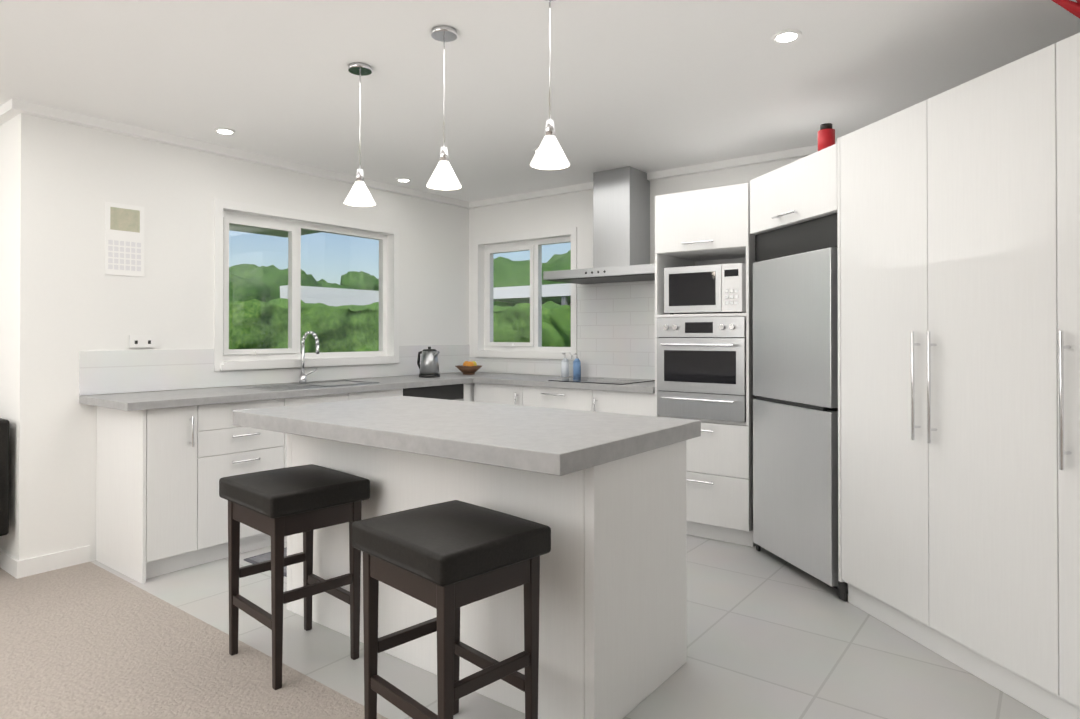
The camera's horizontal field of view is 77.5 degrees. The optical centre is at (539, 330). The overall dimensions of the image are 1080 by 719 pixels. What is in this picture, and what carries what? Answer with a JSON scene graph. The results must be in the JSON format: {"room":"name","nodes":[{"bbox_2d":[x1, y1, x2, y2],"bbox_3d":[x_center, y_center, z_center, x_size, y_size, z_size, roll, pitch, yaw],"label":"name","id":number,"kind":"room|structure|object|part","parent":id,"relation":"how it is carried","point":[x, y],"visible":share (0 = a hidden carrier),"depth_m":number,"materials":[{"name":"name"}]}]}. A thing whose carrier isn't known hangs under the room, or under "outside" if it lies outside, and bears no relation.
{"room":"kitchen","nodes":[
{"label":"kitchen","id":0,"kind":"room"},
{"bbox_2d":[0,98,23,578],"bbox_3d":[-3.846,0.054,4.395,3.250,2.400,0.200,0,0,37],"label":"wall","id":1,"kind":"structure","parent":0,"point":[10,109],"depth_m":3.53,"materials":[{"name":"paint"}]},
{"bbox_2d":[0,562,387,718],"bbox_3d":[-1.980,1.255,0.942,10.400,0.054,3.730,0,0,37],"label":"floor carpet","id":2,"kind":"object","parent":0,"point":[88,640],"visible":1,"depth_m":2.50,"materials":[{"name":"beige carpet"}]},
{"bbox_2d":[0,418,8,535],"bbox_3d":[-3.090,0.847,3.321,0.590,0.800,0.620,0,0,37],"label":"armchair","id":3,"kind":"object","parent":2,"relation":"on","point":[4,476],"visible":1,"depth_m":3.37,"materials":[{"name":"black leather"}]},
{"bbox_2d":[352,500,550,718],"bbox_3d":[-0.260,0.888,1.951,0.390,0.701,0.450,0,-1,-45],"label":"stool","id":4,"kind":"object","parent":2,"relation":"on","point":[447,560],"visible":1,"depth_m":1.86,"materials":[{"name":"black leather"}]},
{"bbox_3d":[-0.260,0.587,1.953,0.390,0.100,0.450,0,-1,-45],"label":"seat","id":5,"kind":"part","parent":4,"relation":"part of","materials":[{"name":"black leather"}]},
{"bbox_2d":[10,101,472,577],"bbox_3d":[-1.623,0.056,4.792,0.200,2.400,3.430,0,0,37],"label":"wall","id":6,"kind":"structure","parent":0,"point":[79,316],"depth_m":3.77,"materials":[{"name":"paint"}]},
{"bbox_2d":[105,202,143,276],"bbox_3d":[-2.330,-0.510,3.782,0.006,0.400,0.200,0,0,37],"label":"calendar","id":7,"kind":"object","parent":6,"relation":"attached to","point":[124,239],"visible":1,"depth_m":3.78,"materials":[{"name":"white paper"}]},
{"bbox_2d":[129,335,155,347],"bbox_3d":[-2.269,0.060,3.844,0.008,0.070,0.140,0,0,37],"label":"electrical outlet","id":8,"kind":"object","parent":6,"relation":"attached to","point":[137,341],"visible":1,"depth_m":3.84,"materials":[{"name":"white plastic"}]},
{"bbox_2d":[214,198,398,370],"bbox_3d":[-1.625,-0.284,4.808,0.180,1.070,1.480,0,0,37],"label":"window","id":9,"kind":"structure","parent":6,"relation":"in","point":[291,223],"depth_m":4.70,"materials":[{"name":"white"}]},
{"bbox_3d":[-1.656,-0.283,4.832,0.004,0.884,1.294,0,0,37],"label":"window glass","id":10,"kind":"part","parent":9,"relation":"part of","materials":[{"name":"clear glass"}]},
{"bbox_2d":[0,0,1079,236],"bbox_3d":[-1.018,-1.200,2.216,10.400,0.080,6.900,0,0,37],"label":"ceiling","id":11,"kind":"structure","parent":0,"point":[646,86],"depth_m":3.01,"materials":[{"name":"paint"}]},
{"bbox_2d":[214,128,234,134],"bbox_3d":[-1.809,-1.145,3.865,0.110,0.009,0.110,0,0,37],"label":"recessed light","id":12,"kind":"object","parent":11,"relation":"in","point":[226,131],"visible":0.96,"depth_m":3.85,"materials":[{"name":"white plastic"}]},
{"bbox_2d":[344,62,375,206],"bbox_3d":[-0.787,-0.855,2.944,0.136,0.600,0.136,0,0,37],"label":"pendant light","id":13,"kind":"object","parent":11,"relation":"hanging from","point":[359,194],"visible":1,"depth_m":2.93,"materials":[{"name":"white glass"}]},
{"bbox_2d":[396,178,410,181],"bbox_3d":[-1.030,-1.137,5.082,0.110,0.009,0.110,0,0,37],"label":"recessed light","id":14,"kind":"object","parent":11,"relation":"in","point":[403,180],"visible":0.98,"depth_m":5.07,"materials":[{"name":"white"}]},
{"bbox_2d":[426,26,461,189],"bbox_3d":[-0.370,-0.857,2.600,0.136,0.600,0.136,0,0,37],"label":"pendant light","id":15,"kind":"object","parent":11,"relation":"hanging from","point":[443,177],"visible":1,"depth_m":2.58,"materials":[{"name":"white glass"}]},
{"bbox_2d":[530,0,569,169],"bbox_3d":[0.034,-0.859,2.273,0.136,0.600,0.136,0,0,37],"label":"pendant light","id":16,"kind":"object","parent":11,"relation":"hanging from","point":[549,154],"visible":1,"depth_m":2.26,"materials":[{"name":"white glass"}]},
{"bbox_2d":[772,29,801,42],"bbox_3d":[0.966,-1.152,2.638,0.110,0.009,0.110,0,0,37],"label":"recessed light","id":17,"kind":"object","parent":11,"relation":"in","point":[787,36],"visible":1,"depth_m":2.63,"materials":[{"name":"white"}]},
{"bbox_2d":[91,534,1048,718],"bbox_3d":[1.323,1.268,2.646,7.220,0.050,2.990,0,0,37],"label":"floor","id":18,"kind":"structure","parent":0,"point":[770,635],"depth_m":2.57,"materials":[{"name":"grey tile"}]},
{"bbox_2d":[96,407,202,583],"bbox_3d":[-2.104,0.819,3.596,0.578,0.859,0.268,0,0,37],"label":"base cabinet","id":19,"kind":"object","parent":18,"relation":"on","point":[167,460],"depth_m":3.45,"materials":[{"name":"white wood"}]},
{"bbox_2d":[79,372,506,410],"bbox_3d":[-1.305,0.375,4.615,0.613,0.040,3.017,0,0,37],"label":"countertop","id":20,"kind":"structure","parent":19,"relation":"on","point":[201,397],"depth_m":3.95,"materials":[{"name":"grey stone"}]},
{"bbox_2d":[299,331,318,382],"bbox_3d":[-1.529,0.176,4.580,0.205,0.354,0.137,0,0,37],"label":"tap","id":21,"kind":"object","parent":20,"relation":"on","point":[302,378],"depth_m":4.58,"materials":[{"name":"silver metal"}]},
{"bbox_2d":[239,380,382,390],"bbox_3d":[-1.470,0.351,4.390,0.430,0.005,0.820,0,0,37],"label":"sink","id":22,"kind":"object","parent":20,"relation":"in","point":[303,384],"depth_m":4.33,"materials":[{"name":"silver metal"}]},
{"bbox_2d":[417,347,439,377],"bbox_3d":[-0.868,0.240,5.227,0.240,0.235,0.164,0,0,37],"label":"kettle","id":23,"kind":"object","parent":20,"relation":"on","point":[428,366],"visible":1,"depth_m":5.16,"materials":[{"name":"silver metal"}]},
{"bbox_2d":[455,361,481,374],"bbox_3d":[-0.589,0.305,5.567,0.230,0.109,0.230,0,0,37],"label":"fruit bowl","id":24,"kind":"object","parent":20,"relation":"on","point":[469,368],"visible":1,"depth_m":5.51,"materials":[{"name":"brown wood"}]},
{"bbox_2d":[203,399,286,563],"bbox_3d":[-1.871,0.821,3.901,0.578,0.859,0.500,0,0,37],"label":"base cabinet","id":25,"kind":"object","parent":18,"relation":"on","point":[229,449],"depth_m":3.66,"materials":[{"name":"white wood"}]},
{"bbox_2d":[244,547,286,576],"bbox_3d":[-1.050,1.247,3.987,0.500,0.009,1.200,0,0,37],"label":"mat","id":26,"kind":"object","parent":18,"relation":"on","point":[260,558],"visible":0.14,"depth_m":3.67,"materials":[{"name":"grey"}]},
{"bbox_2d":[219,464,369,689],"bbox_3d":[-0.939,0.892,2.570,0.450,0.701,0.390,0,0,43],"label":"stool","id":27,"kind":"object","parent":18,"relation":"on","point":[277,505],"visible":1,"depth_m":2.48,"materials":[{"name":"black leather"}]},
{"bbox_3d":[-0.939,0.591,2.572,0.450,0.100,0.390,0,0,43],"label":"seat","id":28,"kind":"part","parent":27,"relation":"part of","materials":[{"name":"black leather"}]},
{"bbox_2d":[287,387,406,405],"bbox_3d":[-1.446,0.825,4.457,0.578,0.859,0.900,0,0,37],"label":"base cabinet","id":29,"kind":"object","parent":18,"relation":"on","point":[310,399],"depth_m":4.26,"materials":[{"name":"white"}]},
{"bbox_2d":[407,383,473,401],"bbox_3d":[-0.969,0.829,5.080,0.578,0.859,0.670,0,0,37],"label":"dishwasher","id":30,"kind":"object","parent":18,"relation":"on","point":[461,391],"depth_m":4.98,"materials":[{"name":"black metal"}]},
{"bbox_2d":[287,436,686,718],"bbox_3d":[-0.280,0.822,2.782,1.630,0.843,0.676,0,0,37],"label":"kitchen island","id":31,"kind":"object","parent":18,"relation":"on","point":[602,495],"depth_m":2.25,"materials":[{"name":"white"}]},
{"bbox_2d":[233,396,700,475],"bbox_3d":[-0.348,0.369,2.695,1.710,0.060,0.910,0,0,37],"label":"island countertop","id":32,"kind":"structure","parent":31,"relation":"on","point":[543,441],"depth_m":2.36,"materials":[{"name":"grey stone"}]},
{"bbox_2d":[473,382,520,405],"bbox_3d":[-0.151,0.830,5.264,0.500,0.859,0.578,0,0,37],"label":"base cabinet","id":33,"kind":"object","parent":18,"relation":"on","point":[510,395],"depth_m":5.03,"materials":[{"name":"white wood"}]},
{"bbox_2d":[521,386,592,410],"bbox_3d":[0.286,0.827,4.930,0.600,0.859,0.578,0,0,37],"label":"base cabinet","id":34,"kind":"object","parent":18,"relation":"on","point":[534,396],"depth_m":4.69,"materials":[{"name":"white wood"}]},
{"bbox_2d":[473,374,654,393],"bbox_3d":[0.284,0.377,4.912,1.530,0.040,0.613,0,0,37],"label":"countertop","id":35,"kind":"structure","parent":34,"relation":"on","point":[520,379],"depth_m":4.66,"materials":[{"name":"grey stone"}]},
{"bbox_2d":[561,353,568,376],"bbox_3d":[0.190,0.265,5.204,0.060,0.185,0.070,0,0,37],"label":"soap bottle","id":36,"kind":"object","parent":35,"relation":"on","point":[564,367],"visible":1,"depth_m":5.18,"materials":[{"name":"white plastic"}]},
{"bbox_2d":[573,353,580,377],"bbox_3d":[0.280,0.265,5.148,0.060,0.185,0.070,0,0,37],"label":"soap bottle","id":37,"kind":"object","parent":35,"relation":"on","point":[576,367],"visible":0.94,"depth_m":5.13,"materials":[{"name":"blue plastic"}]},
{"bbox_2d":[549,377,654,385],"bbox_3d":[0.450,0.352,4.785,0.599,0.008,0.500,0,0,37],"label":"cooktop","id":38,"kind":"object","parent":35,"relation":"in","point":[616,381],"depth_m":4.72,"materials":[{"name":"grey metal"}]},
{"bbox_2d":[593,390,654,415],"bbox_3d":[0.714,0.825,4.603,0.476,0.859,0.578,0,0,37],"label":"base cabinet","id":39,"kind":"object","parent":18,"relation":"on","point":[619,395],"depth_m":4.37,"materials":[{"name":"white wood"}]},
{"bbox_2d":[655,183,755,546],"bbox_3d":[1.121,0.203,4.248,0.600,2.100,0.616,0,0,37],"label":"tall cabinet","id":40,"kind":"object","parent":18,"relation":"on","point":[709,226],"visible":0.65,"depth_m":3.98,"materials":[{"name":"white"}]},
{"bbox_2d":[657,316,745,421],"bbox_3d":[1.090,0.223,4.208,0.558,0.606,0.560,0,0,37],"label":"oven","id":41,"kind":"object","parent":40,"relation":"in","point":[701,367],"visible":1,"depth_m":4.01,"materials":[{"name":"silver metal"}]},
{"bbox_2d":[664,263,745,313],"bbox_3d":[1.088,-0.247,4.208,0.500,0.290,0.387,0,0,37],"label":"microwave","id":42,"kind":"object","parent":40,"relation":"in","point":[711,289],"visible":0.81,"depth_m":4.04,"materials":[{"name":"white"}]},
{"bbox_2d":[753,213,847,601],"bbox_3d":[1.611,0.349,3.539,0.684,1.798,0.768,0,0,-13],"label":"fridge","id":43,"kind":"object","parent":18,"relation":"on","point":[795,393],"visible":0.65,"depth_m":3.39,"materials":[{"name":"metal"}]},
{"bbox_2d":[750,33,1079,718],"bbox_3d":[1.846,0.175,2.273,0.658,2.130,3.339,0,0,-13],"label":"pantry","id":44,"kind":"object","parent":18,"relation":"on","point":[956,209],"visible":1,"depth_m":2.40,"materials":[{"name":"white wood"}]},
{"bbox_2d":[818,123,834,150],"bbox_3d":[1.395,-0.934,3.281,0.080,0.139,0.078,0,0,-13],"label":"ornament","id":45,"kind":"object","parent":44,"relation":"on","point":[826,135],"visible":0.85,"depth_m":3.25,"materials":[{"name":"red"}]},
{"bbox_2d":[1052,0,1079,18],"bbox_3d":[1.799,-1.017,2.124,0.213,0.251,0.262,0,0,-13],"label":"ornament","id":46,"kind":"object","parent":44,"relation":"on","point":[1073,7],"visible":1,"depth_m":2.19,"materials":[{"name":"red"}]},
{"bbox_2d":[469,142,836,379],"bbox_3d":[0.661,0.058,5.078,3.483,2.400,0.200,0,0,37],"label":"wall","id":47,"kind":"structure","parent":0,"point":[616,330],"depth_m":5.17,"materials":[{"name":"paint"}]},
{"bbox_2d":[473,227,576,358],"bbox_3d":[-0.108,-0.293,5.681,1.100,1.040,0.180,0,0,37],"label":"window","id":48,"kind":"structure","parent":47,"relation":"in","point":[484,251],"depth_m":5.70,"materials":[{"name":"white"}]},
{"bbox_3d":[-0.085,-0.293,5.713,0.914,0.854,0.004,0,0,37],"label":"window glass","id":49,"kind":"part","parent":48,"relation":"part of","materials":[{"name":"clear glass"}]},
{"bbox_2d":[543,166,654,283],"bbox_3d":[0.532,-0.753,4.801,0.900,0.778,0.499,0,0,37],"label":"range hood","id":50,"kind":"object","parent":47,"relation":"attached to","point":[621,224],"visible":0.98,"depth_m":4.76,"materials":[{"name":"silver metal"}]},
{"label":"outside","id":51,"kind":"structure","parent":0,"visible":0},
{"bbox_3d":[-0.097,1.414,9.992,28.000,0.050,25.000,0,0,37],"label":"ground","id":52,"kind":"structure","parent":51,"visible":0},
{"bbox_2d":[229,273,269,301],"bbox_3d":[-7.561,-0.115,15.011,2.737,3.386,2.924,0,0,37],"label":"tree","id":53,"kind":"object","parent":52,"relation":"on","point":[233,278],"depth_m":14.63,"materials":[{"name":"green plant"}]},
{"bbox_2d":[229,264,317,301],"bbox_3d":[-6.707,-0.041,16.352,2.647,3.160,3.069,0,0,37],"label":"tree","id":54,"kind":"object","parent":52,"relation":"on","point":[269,278],"depth_m":15.72,"materials":[{"name":"green plant"}]},
{"bbox_2d":[229,298,378,352],"bbox_3d":[-6.849,0.383,7.919,1.428,2.013,14.515,0,0,37],"label":"hedge","id":55,"kind":"object","parent":52,"relation":"on","point":[346,313],"depth_m":11.09,"materials":[{"name":"green plant"}]},
{"bbox_2d":[280,285,378,306],"bbox_3d":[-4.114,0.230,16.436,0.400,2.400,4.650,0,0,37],"label":"building","id":56,"kind":"structure","parent":52,"relation":"on","point":[364,297],"depth_m":15.38,"materials":[{"name":"white paint"}]},
{"bbox_2d":[317,279,352,288],"bbox_3d":[-5.597,0.085,17.421,2.366,2.906,2.840,0,0,37],"label":"tree","id":57,"kind":"object","parent":52,"relation":"on","point":[321,281],"depth_m":17.40,"materials":[{"name":"green plant"}]},
{"bbox_2d":[340,271,378,290],"bbox_3d":[-5.519,-0.170,21.091,1.383,3.409,1.569,0,0,37],"label":"tree","id":58,"kind":"object","parent":52,"relation":"on","point":[361,280],"depth_m":20.51,"materials":[{"name":"green plant"}]},
{"bbox_2d":[493,256,529,306],"bbox_3d":[-1.513,-0.602,25.548,5.560,4.387,3.846,0,0,37],"label":"tree","id":59,"kind":"object","parent":52,"relation":"on","point":[519,268],"depth_m":23.80,"materials":[{"name":"green plant"}]},
{"bbox_2d":[493,283,570,305],"bbox_3d":[2.604,0.142,16.746,8.900,2.580,3.000,0,0,37],"label":"carport","id":60,"kind":"object","parent":52,"relation":"on","point":[514,295],"depth_m":17.26,"materials":[{"name":"white paint"}]},
{"bbox_2d":[493,301,570,346],"bbox_3d":[3.800,0.382,10.813,17.823,2.056,1.392,0,0,37],"label":"hedge","id":61,"kind":"object","parent":52,"relation":"on","point":[501,317],"depth_m":13.24,"materials":[{"name":"green plant"}]},
{"bbox_2d":[529,250,570,303],"bbox_3d":[1.689,-0.741,23.818,5.586,4.527,3.758,0,0,37],"label":"tree","id":62,"kind":"object","parent":52,"relation":"on","point":[567,259],"depth_m":23.02,"materials":[{"name":"green plant"}]}
]}

